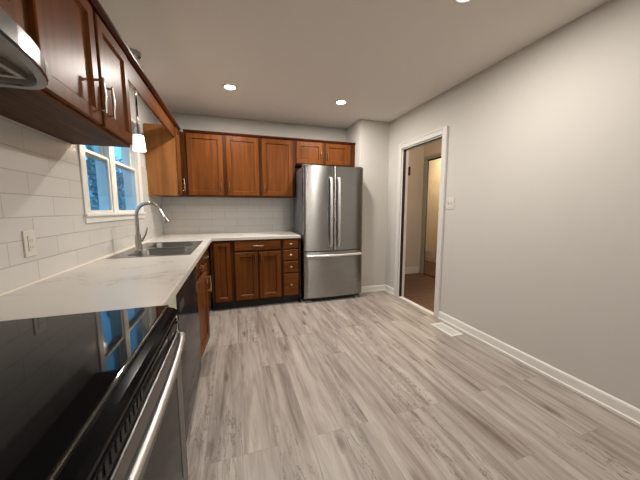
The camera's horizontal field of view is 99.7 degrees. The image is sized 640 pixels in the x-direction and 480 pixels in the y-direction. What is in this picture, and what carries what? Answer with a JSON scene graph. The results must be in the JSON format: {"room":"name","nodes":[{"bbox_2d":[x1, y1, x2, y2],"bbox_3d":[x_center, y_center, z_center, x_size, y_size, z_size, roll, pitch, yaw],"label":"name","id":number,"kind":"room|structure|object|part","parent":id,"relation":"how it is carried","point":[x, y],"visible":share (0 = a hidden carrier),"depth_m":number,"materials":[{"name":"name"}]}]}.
{"room":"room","nodes":[
{"label":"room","id":0,"kind":"room"},
{"bbox_2d":[0,84,163,293],"bbox_3d":[-1.134,-0.025,0.458,0.098,2.554,6.762,-2,7,-18],"label":"wall","id":1,"kind":"structure","parent":0,"point":[41,190],"depth_m":1.37,"materials":[{"name":"tile"}]},
{"bbox_2d":[0,0,24,30],"bbox_3d":[-0.899,-0.769,0.380,0.355,0.420,0.821,-2,7,-18],"label":"upper cabinet","id":2,"kind":"object","parent":1,"relation":"attached to","point":[13,8],"visible":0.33,"depth_m":0.77,"materials":[{"name":"brown wood"}]},
{"bbox_2d":[87,0,180,130],"bbox_3d":[-1.170,-1.138,1.623,0.042,0.029,3.418,-2,7,-18],"label":"crown molding","id":3,"kind":"structure","parent":2,"relation":"on","point":[96,6],"depth_m":1.63,"materials":[{"name":"brown wood"}]},
{"bbox_2d":[0,7,48,89],"bbox_3d":[-0.845,-0.483,0.416,0.458,0.156,0.753,-2,7,-18],"label":"range hood","id":4,"kind":"object","parent":1,"relation":"attached to","point":[23,65],"visible":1,"depth_m":0.68,"materials":[{"name":"grey metal"}]},
{"bbox_3d":[-0.902,-0.439,0.575,0.260,0.018,0.306,-2,7,-18],"label":"filter frame","id":5,"kind":"part","parent":4,"relation":"part of","materials":[{"name":"silver metal"}]},
{"bbox_2d":[22,230,37,257],"bbox_3d":[-1.323,0.016,1.233,0.008,0.118,0.076,-2,7,-18],"label":"power outlet","id":6,"kind":"object","parent":1,"relation":"attached to","point":[29,239],"visible":1,"depth_m":1.23,"materials":[{"name":"white plastic"}]},
{"bbox_2d":[27,235,34,251],"bbox_3d":[-1.321,0.016,1.234,0.002,0.070,0.034,-2,7,-18],"label":"receptacle","id":7,"kind":"object","parent":6,"relation":"attached to","point":[30,238],"depth_m":1.23,"materials":[{"name":"white plastic"}]},
{"bbox_2d":[0,0,132,147],"bbox_3d":[-1.162,-0.798,1.203,0.355,0.549,0.882,-2,7,-18],"label":"upper cabinet","id":8,"kind":"object","parent":1,"relation":"attached to","point":[85,100],"visible":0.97,"depth_m":1.15,"materials":[{"name":"brown wood"}]},
{"bbox_3d":[-0.979,-0.780,1.053,0.020,0.515,0.425,-2,7,-18],"label":"door","id":9,"kind":"part","parent":8,"relation":"part of","materials":[{"name":"brown wood"}]},
{"bbox_3d":[-1.191,-0.530,1.224,0.294,0.012,0.880,-2,7,-18],"label":"panel","id":10,"kind":"part","parent":8,"relation":"part of","materials":[{"name":"brown wood"}]},
{"bbox_3d":[-1.057,-0.537,1.266,0.018,0.008,0.880,-2,7,-18],"label":"rail","id":11,"kind":"part","parent":8,"relation":"part of","materials":[{"name":"brown wood"}]},
{"bbox_3d":[-1.006,-0.669,1.247,0.040,0.154,0.015,-2,7,-18],"label":"handle","id":12,"kind":"part","parent":8,"relation":"part of","materials":[{"name":"silver metal"}]},
{"bbox_3d":[-1.035,-0.679,1.339,0.040,0.154,0.015,-2,7,-18],"label":"handle","id":13,"kind":"part","parent":8,"relation":"part of","materials":[{"name":"silver metal"}]},
{"bbox_3d":[-1.112,-0.827,1.464,0.020,0.515,0.385,-2,7,-18],"label":"door","id":14,"kind":"part","parent":8,"relation":"part of","materials":[{"name":"brown wood"}]},
{"bbox_2d":[126,58,174,136],"bbox_3d":[-1.416,-1.137,2.328,0.020,0.130,1.471,-2,7,-18],"label":"valance","id":15,"kind":"object","parent":8,"relation":"attached to","point":[137,84],"visible":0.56,"depth_m":2.07,"materials":[{"name":"brown wood"}]},
{"bbox_2d":[77,118,145,222],"bbox_3d":[-1.716,-0.641,2.199,0.148,0.955,1.215,-2,7,-18],"label":"window","id":16,"kind":"structure","parent":1,"relation":"in","point":[109,175],"depth_m":2.11,"materials":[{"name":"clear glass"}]},
{"bbox_3d":[-1.628,-0.793,1.878,0.006,0.380,0.355,-2,7,-18],"label":"pane","id":17,"kind":"part","parent":16,"relation":"part of","materials":[{"name":"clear glass"}]},
{"bbox_3d":[-1.596,-0.405,1.932,0.006,0.383,0.355,-2,7,-18],"label":"pane","id":18,"kind":"part","parent":16,"relation":"part of","materials":[{"name":"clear glass"}]},
{"bbox_3d":[-1.596,-0.405,1.932,0.028,0.423,0.395,-2,7,-18],"label":"sash","id":19,"kind":"part","parent":16,"relation":"part of","materials":[{"name":"white wood"}]},
{"bbox_3d":[-1.659,-0.219,2.266,0.030,0.018,1.215,-2,7,-18],"label":"sill","id":20,"kind":"part","parent":16,"relation":"part of","materials":[{"name":"white wood"}]},
{"bbox_3d":[-1.796,-0.852,2.398,0.006,0.380,0.485,-2,7,-18],"label":"pane","id":21,"kind":"part","parent":16,"relation":"part of","materials":[{"name":"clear glass"}]},
{"bbox_3d":[-1.765,-0.464,2.452,0.006,0.383,0.485,-2,7,-18],"label":"pane","id":22,"kind":"part","parent":16,"relation":"part of","materials":[{"name":"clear glass"}]},
{"bbox_3d":[-1.765,-0.464,2.452,0.028,0.423,0.525,-2,7,-18],"label":"sash","id":23,"kind":"part","parent":16,"relation":"part of","materials":[{"name":"white wood"}]},
{"bbox_3d":[-1.796,-0.852,2.398,0.028,0.420,0.525,-2,7,-18],"label":"sash","id":24,"kind":"part","parent":16,"relation":"part of","materials":[{"name":"white wood"}]},
{"bbox_2d":[143,123,186,196],"bbox_3d":[-1.835,-0.923,3.297,0.355,0.773,0.570,-2,7,-18],"label":"upper cabinet","id":25,"kind":"object","parent":1,"relation":"attached to","point":[164,152],"visible":0.99,"depth_m":3.03,"materials":[{"name":"brown wood"}]},
{"bbox_3d":[-1.660,-0.912,3.173,0.020,0.747,0.185,-2,7,-18],"label":"door","id":26,"kind":"part","parent":25,"relation":"part of","materials":[{"name":"brown wood"}]},
{"bbox_2d":[155,112,346,296],"bbox_3d":[-0.589,-0.443,4.109,3.202,2.554,0.098,-2,7,-18],"label":"wall","id":27,"kind":"structure","parent":0,"point":[186,215],"depth_m":3.83,"materials":[{"name":"paint"}]},
{"bbox_2d":[182,132,260,197],"bbox_3d":[-1.276,-0.958,3.578,0.919,0.769,0.376,-2,7,-18],"label":"upper cabinet","id":28,"kind":"object","parent":27,"relation":"attached to","point":[216,166],"visible":1,"depth_m":3.44,"materials":[{"name":"brown wood"}]},
{"bbox_3d":[-1.436,-0.937,3.381,0.415,0.747,0.020,-2,7,-18],"label":"door","id":29,"kind":"part","parent":28,"relation":"part of","materials":[{"name":"brown wood"}]},
{"bbox_3d":[-1.003,-0.954,3.520,0.405,0.747,0.020,-2,7,-18],"label":"door","id":30,"kind":"part","parent":28,"relation":"part of","materials":[{"name":"brown wood"}]},
{"bbox_2d":[183,129,355,144],"bbox_3d":[-0.572,-1.367,3.621,2.286,0.029,0.042,-2,7,-18],"label":"crown molding","id":31,"kind":"structure","parent":28,"relation":"attached to","point":[184,130],"depth_m":3.56,"materials":[{"name":"brown wood"}]},
{"bbox_2d":[161,197,290,233],"bbox_3d":[-1.270,-0.357,3.851,1.726,0.516,0.008,-2,7,-18],"label":"backsplash","id":32,"kind":"structure","parent":27,"relation":"attached to","point":[186,215],"depth_m":3.82,"materials":[{"name":"tile"}]},
{"bbox_2d":[259,138,294,197],"bbox_3d":[-0.611,-0.984,3.789,0.468,0.769,0.376,-2,7,-18],"label":"upper cabinet","id":33,"kind":"object","parent":27,"relation":"attached to","point":[277,156],"visible":0.98,"depth_m":3.66,"materials":[{"name":"brown wood"}]},
{"bbox_2d":[294,141,354,167],"bbox_3d":[0.044,-1.234,3.976,0.904,0.317,0.382,-2,7,-18],"label":"upper cabinet","id":34,"kind":"object","parent":27,"relation":"attached to","point":[313,153],"visible":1,"depth_m":3.83,"materials":[{"name":"brown wood"}]},
{"bbox_3d":[-0.144,-1.211,3.768,0.380,0.295,0.020,-2,7,-18],"label":"door","id":35,"kind":"part","parent":34,"relation":"part of","materials":[{"name":"brown wood"}]},
{"bbox_3d":[0.259,-1.227,3.897,0.383,0.295,0.020,-2,7,-18],"label":"door","id":36,"kind":"part","parent":34,"relation":"part of","materials":[{"name":"brown wood"}]},
{"bbox_2d":[98,0,608,128],"bbox_3d":[0.385,-1.377,0.795,3.292,0.050,6.762,-2,7,-18],"label":"ceiling","id":37,"kind":"structure","parent":0,"point":[288,61],"depth_m":2.12,"materials":[{"name":"paint"}]},
{"bbox_2d":[129,48,145,151],"bbox_3d":[-1.500,-1.121,2.201,0.120,0.768,0.120,-2,7,-18],"label":"pendant lamp","id":38,"kind":"object","parent":37,"relation":"hanging from","point":[138,138],"visible":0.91,"depth_m":2.20,"materials":[{"name":"white glass"}]},
{"bbox_3d":[-1.500,-1.216,2.191,0.020,0.519,0.020,-2,7,-18],"label":"rod","id":39,"kind":"part","parent":38,"relation":"part of","materials":[{"name":"silver metal"}]},
{"bbox_2d":[135,123,141,134],"bbox_3d":[-1.499,-0.912,2.225,0.044,0.092,0.044,-2,7,-18],"label":"socket","id":40,"kind":"object","parent":38,"relation":"attached to","point":[137,129],"depth_m":2.21,"materials":[{"name":"silver metal"}]},
{"bbox_3d":[-1.499,-0.803,2.238,0.092,0.127,0.092,-2,7,-18],"label":"lamp shade","id":41,"kind":"part","parent":38,"relation":"part of","materials":[{"name":"white glass"}]},
{"bbox_2d":[222,84,237,90],"bbox_3d":[-0.927,-1.572,2.782,0.150,0.008,0.150,-2,7,-18],"label":"recessed light","id":42,"kind":"object","parent":37,"relation":"in","point":[230,87],"visible":1,"depth_m":2.78,"materials":[{"name":"white plastic"}]},
{"bbox_2d":[335,100,346,104],"bbox_3d":[0.247,-1.619,3.177,0.150,0.008,0.150,-2,7,-18],"label":"recessed light","id":43,"kind":"object","parent":37,"relation":"in","point":[338,102],"visible":1,"depth_m":3.18,"materials":[{"name":"white plastic"}]},
{"bbox_2d":[453,0,472,3],"bbox_3d":[0.860,-1.438,1.581,0.150,0.008,0.150,-2,7,-18],"label":"recessed light","id":44,"kind":"object","parent":37,"relation":"in","point":[455,1],"visible":1,"depth_m":1.63,"materials":[{"name":"white plastic"}]},
{"bbox_2d":[346,119,389,286],"bbox_3d":[0.717,-0.482,4.221,0.464,2.503,0.495,-2,7,-18],"label":"wall","id":45,"kind":"structure","parent":0,"point":[371,137],"depth_m":3.97,"materials":[{"name":"paint"}]},
{"bbox_2d":[361,284,385,292],"bbox_3d":[0.798,0.743,4.113,0.464,0.092,0.022,-2,7,-18],"label":"baseboard","id":46,"kind":"structure","parent":45,"relation":"attached to","point":[375,288],"depth_m":4.11,"materials":[{"name":"white wood"}]},
{"bbox_2d":[186,260,639,479],"bbox_3d":[1.458,0.964,2.792,6.200,0.050,9.200,-2,7,-18],"label":"floor","id":47,"kind":"structure","parent":0,"point":[364,387],"depth_m":1.72,"materials":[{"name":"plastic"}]},
{"bbox_2d":[0,305,188,479],"bbox_3d":[-0.702,0.665,0.551,0.722,1.060,0.766,-2,7,-18],"label":"range","id":48,"kind":"object","parent":47,"relation":"on","point":[93,395],"visible":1,"depth_m":0.56,"materials":[{"name":"black ceramic"}]},
{"bbox_3d":[-0.423,0.281,0.598,0.004,0.020,0.766,-2,7,-18],"label":"trim","id":49,"kind":"part","parent":48,"relation":"part of","materials":[{"name":"silver metal"}]},
{"bbox_3d":[-0.414,0.321,0.606,0.042,0.083,0.766,-2,7,-18],"label":"panel","id":50,"kind":"part","parent":48,"relation":"part of","materials":[{"name":"black metal"}]},
{"bbox_3d":[-0.412,0.666,0.645,0.041,0.605,0.758,-2,7,-18],"label":"oven door","id":51,"kind":"part","parent":48,"relation":"part of","materials":[{"name":"silver metal"}]},
{"bbox_3d":[-0.379,0.379,0.631,0.038,0.021,0.742,-2,7,-18],"label":"handle","id":52,"kind":"part","parent":48,"relation":"part of","materials":[{"name":"grey metal"}]},
{"bbox_2d":[169,296,177,330],"bbox_3d":[-0.906,0.700,1.061,0.606,0.875,0.284,-2,7,-18],"label":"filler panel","id":53,"kind":"object","parent":47,"relation":"on","point":[173,303],"visible":0.02,"depth_m":1.20,"materials":[{"name":"beige wood"}]},
{"bbox_2d":[176,266,200,441],"bbox_3d":[-1.054,0.647,1.527,0.610,0.868,0.688,-2,7,-18],"label":"dishwasher","id":54,"kind":"object","parent":47,"relation":"on","point":[187,296],"visible":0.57,"depth_m":1.52,"materials":[{"name":"silver metal"}]},
{"bbox_2d":[196,247,211,358],"bbox_3d":[-1.362,0.531,2.549,0.692,0.876,1.442,-2,7,-18],"label":"base cabinet","id":55,"kind":"object","parent":47,"relation":"on","point":[204,284],"visible":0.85,"depth_m":2.27,"materials":[{"name":"brown wood"}]},
{"bbox_2d":[0,231,300,320],"bbox_3d":[-0.808,0.077,2.453,1.727,0.041,3.014,-2,7,-18],"label":"countertop","id":56,"kind":"structure","parent":55,"relation":"on","point":[100,284],"depth_m":1.24,"materials":[{"name":"stone"}]},
{"bbox_2d":[134,201,168,250],"bbox_3d":[-1.397,-0.118,2.240,0.267,0.399,0.060,-2,7,-18],"label":"faucet","id":57,"kind":"object","parent":56,"relation":"on","point":[138,240],"visible":1,"depth_m":2.21,"materials":[{"name":"silver metal"}]},
{"bbox_3d":[-1.458,-0.046,2.228,0.078,0.115,0.026,-2,7,-18],"label":"lever","id":58,"kind":"part","parent":57,"relation":"part of","materials":[{"name":"silver metal"}]},
{"bbox_2d":[106,241,202,258],"bbox_3d":[-1.364,0.156,2.390,0.530,0.179,0.930,-2,7,-18],"label":"sink","id":59,"kind":"object","parent":56,"relation":"in","point":[152,249],"visible":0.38,"depth_m":2.36,"materials":[{"name":"silver metal"}]},
{"bbox_3d":[-1.272,0.179,2.188,0.400,0.179,0.395,-2,7,-18],"label":"bowl","id":60,"kind":"part","parent":59,"relation":"part of","materials":[{"name":"silver metal"}]},
{"bbox_3d":[-1.408,0.131,2.608,0.400,0.179,0.395,-2,7,-18],"label":"bowl","id":61,"kind":"part","parent":59,"relation":"part of","materials":[{"name":"silver metal"}]},
{"bbox_3d":[-0.968,0.213,2.128,0.020,0.118,0.445,-2,7,-18],"label":"drawer","id":62,"kind":"part","parent":55,"relation":"part of","materials":[{"name":"brown wood"}]},
{"bbox_3d":[-0.943,0.592,2.169,0.020,0.590,0.430,-2,7,-13],"label":"door","id":63,"kind":"part","parent":55,"relation":"part of","materials":[{"name":"brown wood"}]},
{"bbox_3d":[-1.128,0.475,2.597,0.018,0.776,1.402,-2,7,-18],"label":"frame","id":64,"kind":"part","parent":55,"relation":"part of","materials":[{"name":"brown wood"}]},
{"bbox_3d":[-1.109,0.164,2.561,0.020,0.118,0.445,-2,7,-18],"label":"drawer","id":65,"kind":"part","parent":55,"relation":"part of","materials":[{"name":"brown wood"}]},
{"bbox_3d":[-1.105,0.543,2.597,0.020,0.590,0.430,-2,7,-18],"label":"door","id":66,"kind":"part","parent":55,"relation":"part of","materials":[{"name":"brown wood"}]},
{"bbox_3d":[-0.955,0.377,2.327,0.041,0.144,0.016,-2,7,-18],"label":"handle","id":67,"kind":"part","parent":55,"relation":"part of","materials":[{"name":"silver metal"}]},
{"bbox_2d":[210,240,234,309],"bbox_3d":[-1.285,0.411,3.594,0.254,0.876,0.630,-2,7,-18],"label":"base cabinet","id":68,"kind":"object","parent":47,"relation":"on","point":[222,271],"visible":0.93,"depth_m":3.30,"materials":[{"name":"brown wood"}]},
{"bbox_3d":[-1.188,0.400,3.302,0.190,0.735,0.020,-2,7,-18],"label":"door","id":69,"kind":"part","parent":68,"relation":"part of","materials":[{"name":"brown wood"}]},
{"bbox_2d":[232,239,282,307],"bbox_3d":[-0.868,0.398,3.707,0.605,0.876,0.669,-2,7,-18],"label":"base cabinet","id":70,"kind":"object","parent":47,"relation":"on","point":[257,264],"visible":1,"depth_m":3.43,"materials":[{"name":"brown wood"}]},
{"bbox_3d":[-0.921,0.455,3.394,0.275,0.603,0.020,-2,7,-18],"label":"door","id":71,"kind":"part","parent":70,"relation":"part of","materials":[{"name":"brown wood"}]},
{"bbox_3d":[-0.782,0.068,3.395,0.570,0.118,0.020,-2,7,-18],"label":"drawer","id":72,"kind":"part","parent":70,"relation":"part of","materials":[{"name":"brown wood"}]},
{"bbox_3d":[-0.639,0.444,3.484,0.273,0.603,0.020,-2,7,-18],"label":"door","id":73,"kind":"part","parent":70,"relation":"part of","materials":[{"name":"brown wood"}]},
{"bbox_2d":[282,238,298,302],"bbox_3d":[-0.471,0.382,3.840,0.226,0.876,0.656,-2,7,-18],"label":"base cabinet","id":74,"kind":"object","parent":47,"relation":"on","point":[290,246],"visible":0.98,"depth_m":3.55,"materials":[{"name":"brown wood"}]},
{"bbox_3d":[-0.384,0.353,3.556,0.195,0.150,0.020,-2,7,-18],"label":"drawer","id":75,"kind":"part","parent":74,"relation":"part of","materials":[{"name":"brown wood"}]},
{"bbox_3d":[-0.384,0.195,3.538,0.195,0.140,0.020,-2,7,-18],"label":"drawer","id":76,"kind":"part","parent":74,"relation":"part of","materials":[{"name":"brown wood"}]},
{"bbox_3d":[-0.384,0.053,3.522,0.195,0.118,0.020,-2,7,-18],"label":"drawer","id":77,"kind":"part","parent":74,"relation":"part of","materials":[{"name":"brown wood"}]},
{"bbox_3d":[-0.383,0.588,3.583,0.195,0.295,0.020,-2,7,-18],"label":"drawer","id":78,"kind":"part","parent":74,"relation":"part of","materials":[{"name":"brown wood"}]},
{"bbox_2d":[299,238,300,301],"bbox_3d":[-0.360,0.375,3.894,0.016,0.876,0.620,-2,7,-18],"label":"end panel","id":79,"kind":"object","parent":47,"relation":"on","point":[299,238],"visible":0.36,"depth_m":3.60,"materials":[{"name":"brown wood"}]},
{"bbox_2d":[293,164,362,302],"bbox_3d":[0.106,-0.103,3.892,0.845,1.825,0.727,-2,7,-18],"label":"refrigerator","id":80,"kind":"object","parent":47,"relation":"on","point":[328,200],"visible":0.99,"depth_m":3.61,"materials":[{"name":"silver metal"}]},
{"bbox_3d":[-0.024,-0.408,3.550,0.412,1.106,0.080,-2,7,-18],"label":"door","id":81,"kind":"part","parent":80,"relation":"part of","materials":[{"name":"silver metal"}]},
{"bbox_3d":[0.146,-0.357,3.532,0.037,0.924,0.076,-2,7,-18],"label":"handle","id":82,"kind":"part","parent":80,"relation":"part of","materials":[{"name":"silver metal"}]},
{"bbox_3d":[0.184,0.457,3.716,0.845,0.628,0.080,-2,7,-18],"label":"freezer drawer","id":83,"kind":"part","parent":80,"relation":"part of","materials":[{"name":"silver metal"}]},
{"bbox_3d":[0.251,-0.361,3.565,0.037,0.924,0.076,-2,7,-18],"label":"handle","id":84,"kind":"part","parent":80,"relation":"part of","materials":[{"name":"silver metal"}]},
{"bbox_3d":[0.381,-0.424,3.680,0.427,1.106,0.080,-2,7,-18],"label":"door","id":85,"kind":"part","parent":80,"relation":"part of","materials":[{"name":"silver metal"}]},
{"bbox_2d":[430,322,462,336],"bbox_3d":[1.320,0.932,2.825,0.147,0.006,0.303,-2,7,-18],"label":"floor vent","id":86,"kind":"object","parent":47,"relation":"in","point":[441,326],"visible":1,"depth_m":2.81,"materials":[{"name":"white metal"}]},
{"bbox_2d":[405,145,423,266],"bbox_3d":[1.391,-0.550,5.082,1.168,2.440,0.100,-2,7,-18],"label":"wall","id":87,"kind":"structure","parent":0,"point":[416,155],"depth_m":5.15,"materials":[{"name":"paint"}]},
{"bbox_2d":[405,266,418,273],"bbox_3d":[1.408,0.603,5.158,1.142,0.130,0.015,-2,7,-18],"label":"baseboard","id":88,"kind":"structure","parent":87,"relation":"attached to","point":[408,270],"depth_m":5.27,"materials":[{"name":"white wood"}]},
{"bbox_2d":[419,140,441,272],"bbox_3d":[2.119,-0.519,4.793,0.040,2.440,5.300,-2,7,-18],"label":"wall","id":89,"kind":"structure","parent":0,"point":[433,148],"depth_m":4.94,"materials":[{"name":"paint"}]},
{"bbox_2d":[420,153,440,277],"bbox_3d":[2.128,-0.404,4.754,0.058,2.220,0.927,-2,7,-18],"label":"door frame","id":90,"kind":"structure","parent":89,"relation":"in","point":[427,159],"depth_m":5.12,"materials":[{"name":"white wood"}]},
{"bbox_2d":[425,158,440,261],"bbox_3d":[3.097,-0.568,5.209,0.100,2.440,5.300,-2,7,-18],"label":"wall","id":91,"kind":"structure","parent":0,"point":[434,165],"depth_m":6.37,"materials":[{"name":"beige paint"}]},
{"bbox_2d":[425,249,432,257],"bbox_3d":[2.632,0.323,6.582,0.016,0.180,0.350,-2,7,-18],"label":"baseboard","id":92,"kind":"structure","parent":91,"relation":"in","point":[428,253],"depth_m":6.53,"materials":[{"name":"wood"}]},
{"bbox_2d":[385,0,639,408],"bbox_3d":[1.925,-0.161,1.384,0.090,2.504,6.672,-2,7,-18],"label":"wall","id":93,"kind":"structure","parent":0,"point":[541,249],"depth_m":1.97,"materials":[{"name":"paint"}]},
{"bbox_2d":[394,126,448,318],"bbox_3d":[1.262,-0.204,3.415,0.113,2.130,0.891,-2,7,-18],"label":"door frame","id":94,"kind":"structure","parent":93,"relation":"in","point":[441,133],"depth_m":3.64,"materials":[{"name":"paint"}]},
{"bbox_2d":[446,197,453,208],"bbox_3d":[1.384,-0.394,2.878,0.014,0.126,0.106,-2,7,-18],"label":"light switch","id":95,"kind":"object","parent":93,"relation":"attached to","point":[450,200],"visible":1,"depth_m":2.87,"materials":[{"name":"white plastic"}]},
{"bbox_2d":[385,285,639,426],"bbox_3d":[1.936,1.061,1.310,0.022,0.092,6.043,-2,7,-18],"label":"baseboard","id":96,"kind":"structure","parent":93,"relation":"attached to","point":[609,402],"depth_m":1.99,"materials":[{"name":"white wood"}]}
]}

